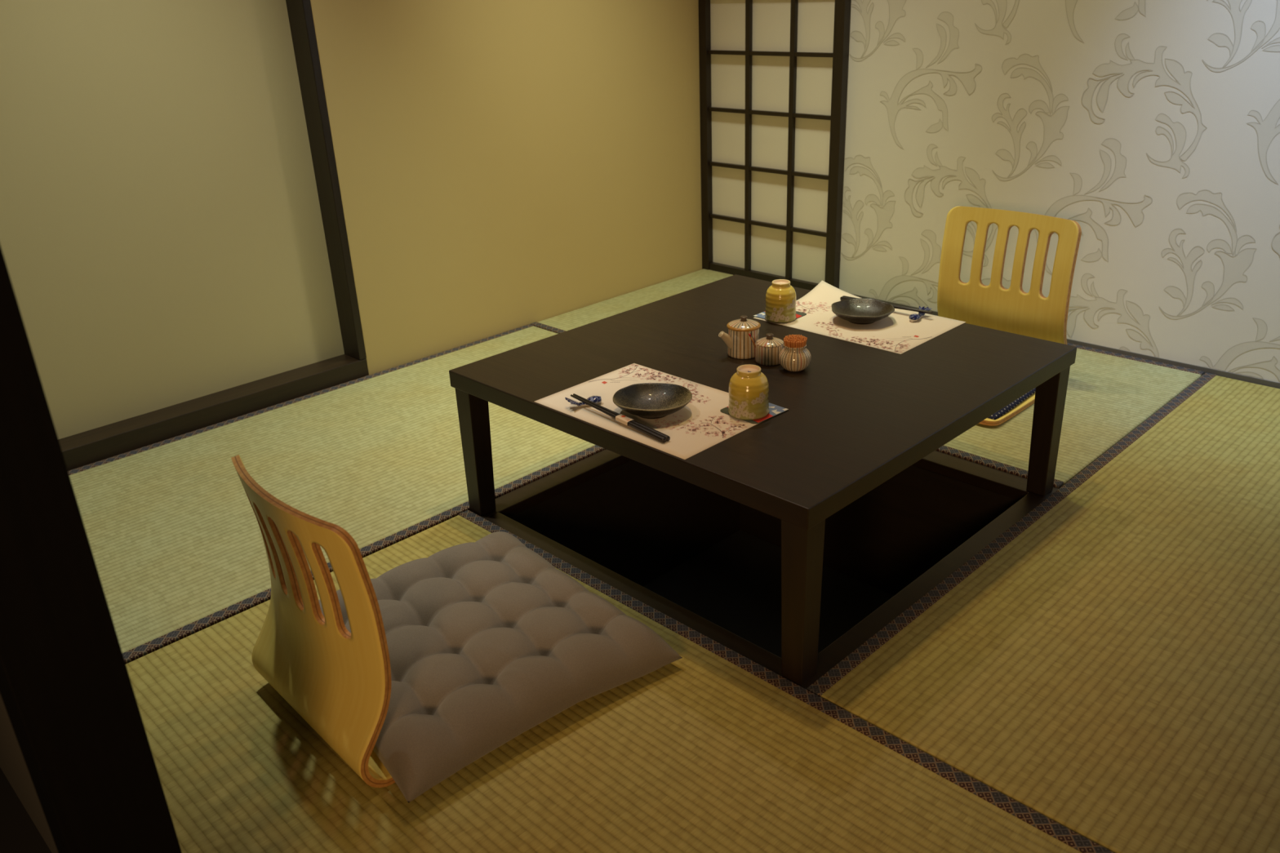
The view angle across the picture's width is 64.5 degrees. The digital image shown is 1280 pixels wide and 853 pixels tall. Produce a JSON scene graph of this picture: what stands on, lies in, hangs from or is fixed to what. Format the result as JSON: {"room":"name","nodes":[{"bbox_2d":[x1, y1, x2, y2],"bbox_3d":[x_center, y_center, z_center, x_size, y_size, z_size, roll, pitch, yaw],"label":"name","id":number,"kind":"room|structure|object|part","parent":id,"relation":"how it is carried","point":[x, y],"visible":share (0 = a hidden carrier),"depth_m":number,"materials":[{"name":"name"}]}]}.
{"room":"japanese dining room","nodes":[
{"label":"japanese dining room","id":0,"kind":"room"},
{"bbox_2d":[0,694,57,852],"bbox_3d":[-1.190,-0.558,1.284,0.030,2.650,1.715,-24,32,-39],"label":"wall","id":1,"kind":"structure","parent":0,"point":[12,763],"depth_m":1.39,"materials":[{"name":"grey"}]},
{"bbox_2d":[0,244,182,852],"bbox_3d":[-0.559,-0.323,0.693,0.091,2.650,0.077,-24,32,-39],"label":"trim","id":2,"kind":"structure","parent":1,"relation":"attached to","point":[67,693],"depth_m":0.89,"materials":[{"name":"black wood"}]},
{"bbox_2d":[0,382,893,852],"bbox_3d":[0.285,0.408,2.298,2.900,0.450,2.970,-24,32,-39],"label":"floor","id":3,"kind":"structure","parent":0,"point":[735,584],"depth_m":2.54,"materials":[{"name":"grey"}]},
{"bbox_2d":[67,324,605,664],"bbox_3d":[-0.684,0.079,2.513,1.795,0.051,0.901,-24,32,-39],"label":"mat","id":4,"kind":"object","parent":3,"relation":"on","point":[172,529],"visible":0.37,"depth_m":2.35,"materials":[{"name":"green wicker"}]},
{"bbox_2d":[125,510,1113,852],"bbox_3d":[-0.053,0.575,1.335,0.888,0.051,1.790,-24,32,-39],"label":"mat","id":5,"kind":"object","parent":3,"relation":"on","point":[712,749],"visible":0.52,"depth_m":1.45,"materials":[{"name":"wicker"}]},
{"bbox_2d":[231,454,395,787],"bbox_3d":[-0.363,0.224,1.583,0.412,0.414,0.360,-22,31,-38],"label":"chair","id":6,"kind":"object","parent":5,"relation":"on","point":[338,680],"visible":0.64,"depth_m":1.42,"materials":[{"name":"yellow wood"}]},
{"bbox_2d":[318,531,682,803],"bbox_3d":[-0.289,0.346,1.692,0.496,0.093,0.524,-20,30,-35],"label":"floor cushion","id":7,"kind":"object","parent":6,"relation":"on","point":[488,642],"visible":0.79,"depth_m":1.60,"materials":[{"name":"beige fabric"}]},
{"bbox_2d":[530,268,1204,488],"bbox_3d":[0.585,-0.223,3.072,0.892,0.051,1.800,-24,32,-39],"label":"mat","id":8,"kind":"object","parent":3,"relation":"on","point":[1109,394],"visible":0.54,"depth_m":2.59,"materials":[{"name":"green wicker"}]},
{"bbox_2d":[937,205,1081,426],"bbox_3d":[0.865,-0.304,2.623,0.367,0.439,0.412,20,32,41],"label":"chair","id":9,"kind":"object","parent":8,"relation":"on","point":[1012,309],"visible":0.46,"depth_m":2.70,"materials":[{"name":"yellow wood"}]},
{"bbox_3d":[0.852,-0.102,2.689,0.364,0.018,0.350,20,32,41],"label":"seat","id":10,"kind":"part","parent":9,"relation":"part of","materials":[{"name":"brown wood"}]},
{"bbox_3d":[0.984,-0.357,2.732,0.367,0.439,0.072,20,32,41],"label":"backrest","id":11,"kind":"part","parent":9,"relation":"part of","materials":[{"name":"brown wood"}]},
{"bbox_2d":[987,387,1035,419],"bbox_3d":[0.849,-0.113,2.682,0.344,0.016,0.316,19,31,39],"label":"seat pad","id":12,"kind":"object","parent":9,"relation":"on","point":[1001,412],"visible":0.04,"depth_m":2.54,"materials":[{"name":"blue fabric"}]},
{"bbox_2d":[807,373,1279,852],"bbox_3d":[1.214,0.273,1.895,1.800,0.051,0.890,-24,32,-39],"label":"mat","id":13,"kind":"object","parent":3,"relation":"on","point":[1107,665],"visible":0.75,"depth_m":1.67,"materials":[{"name":"wicker"}]},
{"bbox_2d":[310,0,703,381],"bbox_3d":[-0.778,-1.290,2.647,2.900,2.450,0.120,-24,32,-39],"label":"wall","id":14,"kind":"structure","parent":0,"point":[502,166],"depth_m":3.14,"materials":[{"name":"beige paint"}]},
{"bbox_2d":[0,0,368,471],"bbox_3d":[-1.269,-0.886,2.271,1.116,1.955,0.114,-24,32,-39],"label":"door","id":15,"kind":"structure","parent":14,"relation":"in","point":[174,242],"depth_m":2.55,"materials":[{"name":"brown wood"}]},
{"bbox_3d":[-1.227,-0.014,2.651,1.116,0.052,0.099,-24,32,-39],"label":"sill","id":16,"kind":"part","parent":15,"relation":"part of","materials":[{"name":"brown wood"}]},
{"bbox_2d":[509,460,1018,595],"bbox_3d":[0.275,0.351,2.279,0.922,0.370,0.912,-24,32,-39],"label":"floor recess","id":17,"kind":"structure","parent":0,"point":[639,522],"depth_m":2.49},
{"bbox_2d":[469,448,1058,689],"bbox_3d":[0.267,0.170,2.198,0.910,0.026,0.900,-24,32,-39],"label":"trim","id":18,"kind":"structure","parent":17,"relation":"on","point":[511,504],"depth_m":2.02,"materials":[{"name":"brown wood"}]},
{"bbox_2d":[448,274,1076,685],"bbox_3d":[0.254,0.010,2.125,0.906,0.326,0.900,-24,32,-39],"label":"table","id":19,"kind":"object","parent":18,"relation":"on","point":[858,416],"visible":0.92,"depth_m":1.92,"materials":[{"name":"brown wood"}]},
{"bbox_3d":[-0.341,0.049,2.140,0.048,0.290,0.048,-24,32,-39],"label":"leg","id":20,"kind":"part","parent":19,"relation":"part of","materials":[{"name":"brown wood"}]},
{"bbox_2d":[534,363,759,459],"bbox_3d":[0.030,-0.038,1.852,0.263,0.001,0.383,-24,32,-39],"label":"placemat","id":21,"kind":"object","parent":19,"relation":"on","point":[700,424],"visible":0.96,"depth_m":1.82,"materials":[{"name":"paper"}]},
{"bbox_2d":[564,395,601,406],"bbox_3d":[-0.102,-0.047,1.860,0.067,0.019,0.030,-13,26,-22],"label":"chopstick rest","id":22,"kind":"object","parent":21,"relation":"on","point":[596,399],"visible":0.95,"depth_m":1.86,"materials":[{"name":"blue ceramic"}]},
{"bbox_2d":[570,393,670,442],"bbox_3d":[-0.040,-0.017,1.788,0.017,0.017,0.254,-22,30,-37],"label":"chopsticks","id":23,"kind":"object","parent":21,"relation":"on","point":[621,418],"visible":1,"depth_m":1.76,"materials":[{"name":"black wood"}]},
{"bbox_2d":[613,382,692,418],"bbox_3d":[0.023,-0.040,1.817,0.142,0.033,0.133,0,24,5],"label":"bowl","id":24,"kind":"object","parent":21,"relation":"on","point":[644,400],"visible":1,"depth_m":1.84,"materials":[{"name":"black ceramic"}]},
{"bbox_2d":[720,402,788,423],"bbox_3d":[0.203,-0.029,1.814,0.089,0.001,0.089,-22,30,-37],"label":"coaster","id":25,"kind":"object","parent":21,"relation":"on","point":[775,410],"visible":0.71,"depth_m":1.80,"materials":[{"name":"blue fabric"}]},
{"bbox_2d":[728,364,769,420],"bbox_3d":[0.192,-0.064,1.788,0.074,0.083,0.073,-24,32,-39],"label":"tea cup","id":26,"kind":"object","parent":25,"relation":"on","point":[748,387],"visible":1,"depth_m":1.76,"materials":[{"name":"yellow ceramic"}]},
{"bbox_2d":[718,315,760,359],"bbox_3d":[0.206,-0.184,2.066,0.086,0.081,0.069,-24,32,-39],"label":"pot","id":27,"kind":"object","parent":19,"relation":"on","point":[738,341],"visible":0.92,"depth_m":2.05,"materials":[{"name":"ceramic"}]},
{"bbox_3d":[0.179,-0.178,2.064,0.041,0.038,0.028,-4,24,-4],"label":"spout","id":28,"kind":"part","parent":27,"relation":"part of","materials":[{"name":"beige ceramic"}]},
{"bbox_3d":[0.211,-0.206,2.062,0.069,0.006,0.069,-24,32,-39],"label":"lid","id":29,"kind":"part","parent":27,"relation":"part of","materials":[{"name":"brown ceramic"}]},
{"bbox_3d":[0.210,-0.219,2.056,0.016,0.009,0.016,-24,32,-39],"label":"knob","id":30,"kind":"part","parent":27,"relation":"part of","materials":[{"name":"brown ceramic"}]},
{"bbox_3d":[0.211,-0.212,2.059,0.062,0.008,0.062,-24,32,-39],"label":"lid","id":31,"kind":"part","parent":27,"relation":"part of","materials":[{"name":"beige ceramic"}]},
{"bbox_2d":[755,333,783,365],"bbox_3d":[0.260,-0.158,2.032,0.058,0.057,0.058,2,24,11],"label":"jar","id":32,"kind":"object","parent":19,"relation":"on","point":[767,349],"visible":0.94,"depth_m":2.01,"materials":[{"name":"ceramic"}]},
{"bbox_2d":[748,333,755,347],"bbox_3d":[0.225,-0.172,2.026,0.016,0.030,0.004,1,24,8],"label":"spoon","id":33,"kind":"object","parent":32,"relation":"in","point":[749,335],"visible":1,"depth_m":2.02,"materials":[{"name":"brown wood"}]},
{"bbox_3d":[0.259,-0.171,2.026,0.056,0.010,0.056,2,24,11],"label":"lid","id":34,"kind":"part","parent":32,"relation":"part of","materials":[{"name":"beige ceramic"}]},
{"bbox_3d":[0.259,-0.180,2.022,0.016,0.009,0.016,2,24,11],"label":"knob","id":35,"kind":"part","parent":32,"relation":"part of","materials":[{"name":"brown ceramic"}]},
{"bbox_2d":[778,343,811,371],"bbox_3d":[0.304,-0.137,1.989,0.064,0.050,0.064,-24,32,-39],"label":"holder","id":36,"kind":"object","parent":19,"relation":"on","point":[791,359],"visible":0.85,"depth_m":1.97,"materials":[{"name":"ceramic"}]},
{"bbox_3d":[0.252,0.269,1.588,0.048,0.290,0.048,-24,32,-39],"label":"leg","id":37,"kind":"part","parent":19,"relation":"part of","materials":[{"name":"brown wood"}]},
{"bbox_2d":[753,280,966,354],"bbox_3d":[0.484,-0.250,2.254,0.263,0.029,0.383,-24,32,-39],"label":"placemat","id":38,"kind":"object","parent":19,"relation":"on","point":[895,333],"visible":0.83,"depth_m":2.22,"materials":[{"name":"paper"}]},
{"bbox_2d":[752,311,806,323],"bbox_3d":[0.320,-0.254,2.309,0.089,0.001,0.089,20,32,40],"label":"coaster","id":39,"kind":"object","parent":38,"relation":"on","point":[762,315],"visible":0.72,"depth_m":2.31,"materials":[{"name":"paper"}]},
{"bbox_2d":[764,279,796,322],"bbox_3d":[0.315,-0.283,2.269,0.071,0.084,0.071,12,28,29],"label":"tea cup","id":40,"kind":"object","parent":39,"relation":"on","point":[780,296],"visible":1,"depth_m":2.25,"materials":[{"name":"yellow ceramic"}]},
{"bbox_2d":[831,297,894,324],"bbox_3d":[0.493,-0.251,2.248,0.140,0.031,0.140,9,26,24],"label":"plate","id":41,"kind":"object","parent":38,"relation":"on","point":[860,310],"visible":1,"depth_m":2.27,"materials":[{"name":"grey ceramic"}]},
{"bbox_2d":[840,295,933,313],"bbox_3d":[0.559,-0.277,2.308,0.229,0.009,0.017,17,30,40],"label":"chopsticks","id":42,"kind":"object","parent":38,"relation":"on","point":[844,297],"visible":0.51,"depth_m":2.27,"materials":[{"name":"black wood"}]},
{"bbox_2d":[908,306,931,322],"bbox_3d":[0.618,-0.249,2.247,0.030,0.019,0.066,17,30,37],"label":"chopstick rest","id":43,"kind":"object","parent":38,"relation":"on","point":[914,317],"visible":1,"depth_m":2.23,"materials":[{"name":"blue ceramic"}]},
{"bbox_3d":[0.850,0.005,2.125,0.048,0.290,0.048,-24,32,-39],"label":"leg","id":44,"kind":"part","parent":19,"relation":"part of","materials":[{"name":"brown wood"}]},
{"bbox_2d":[839,0,1279,382],"bbox_3d":[1.242,-1.350,2.589,0.121,2.450,3.020,-24,32,-39],"label":"wall","id":45,"kind":"structure","parent":0,"point":[1152,126],"depth_m":2.80,"materials":[{"name":"beige paper"}]},
{"bbox_2d":[697,0,851,290],"bbox_3d":[0.429,-1.427,3.335,0.034,1.950,0.610,-24,32,-39],"label":"shoji screen","id":46,"kind":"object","parent":45,"relation":"in","point":[774,73],"depth_m":3.52,"materials":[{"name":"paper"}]},
{"bbox_2d":[851,293,1279,388],"bbox_3d":[1.432,-0.188,2.851,0.004,0.021,2.089,-24,32,-39],"label":"baseboard","id":47,"kind":"structure","parent":45,"relation":"attached to","point":[1220,373],"depth_m":2.80,"materials":[{"name":"grey"}]}
]}

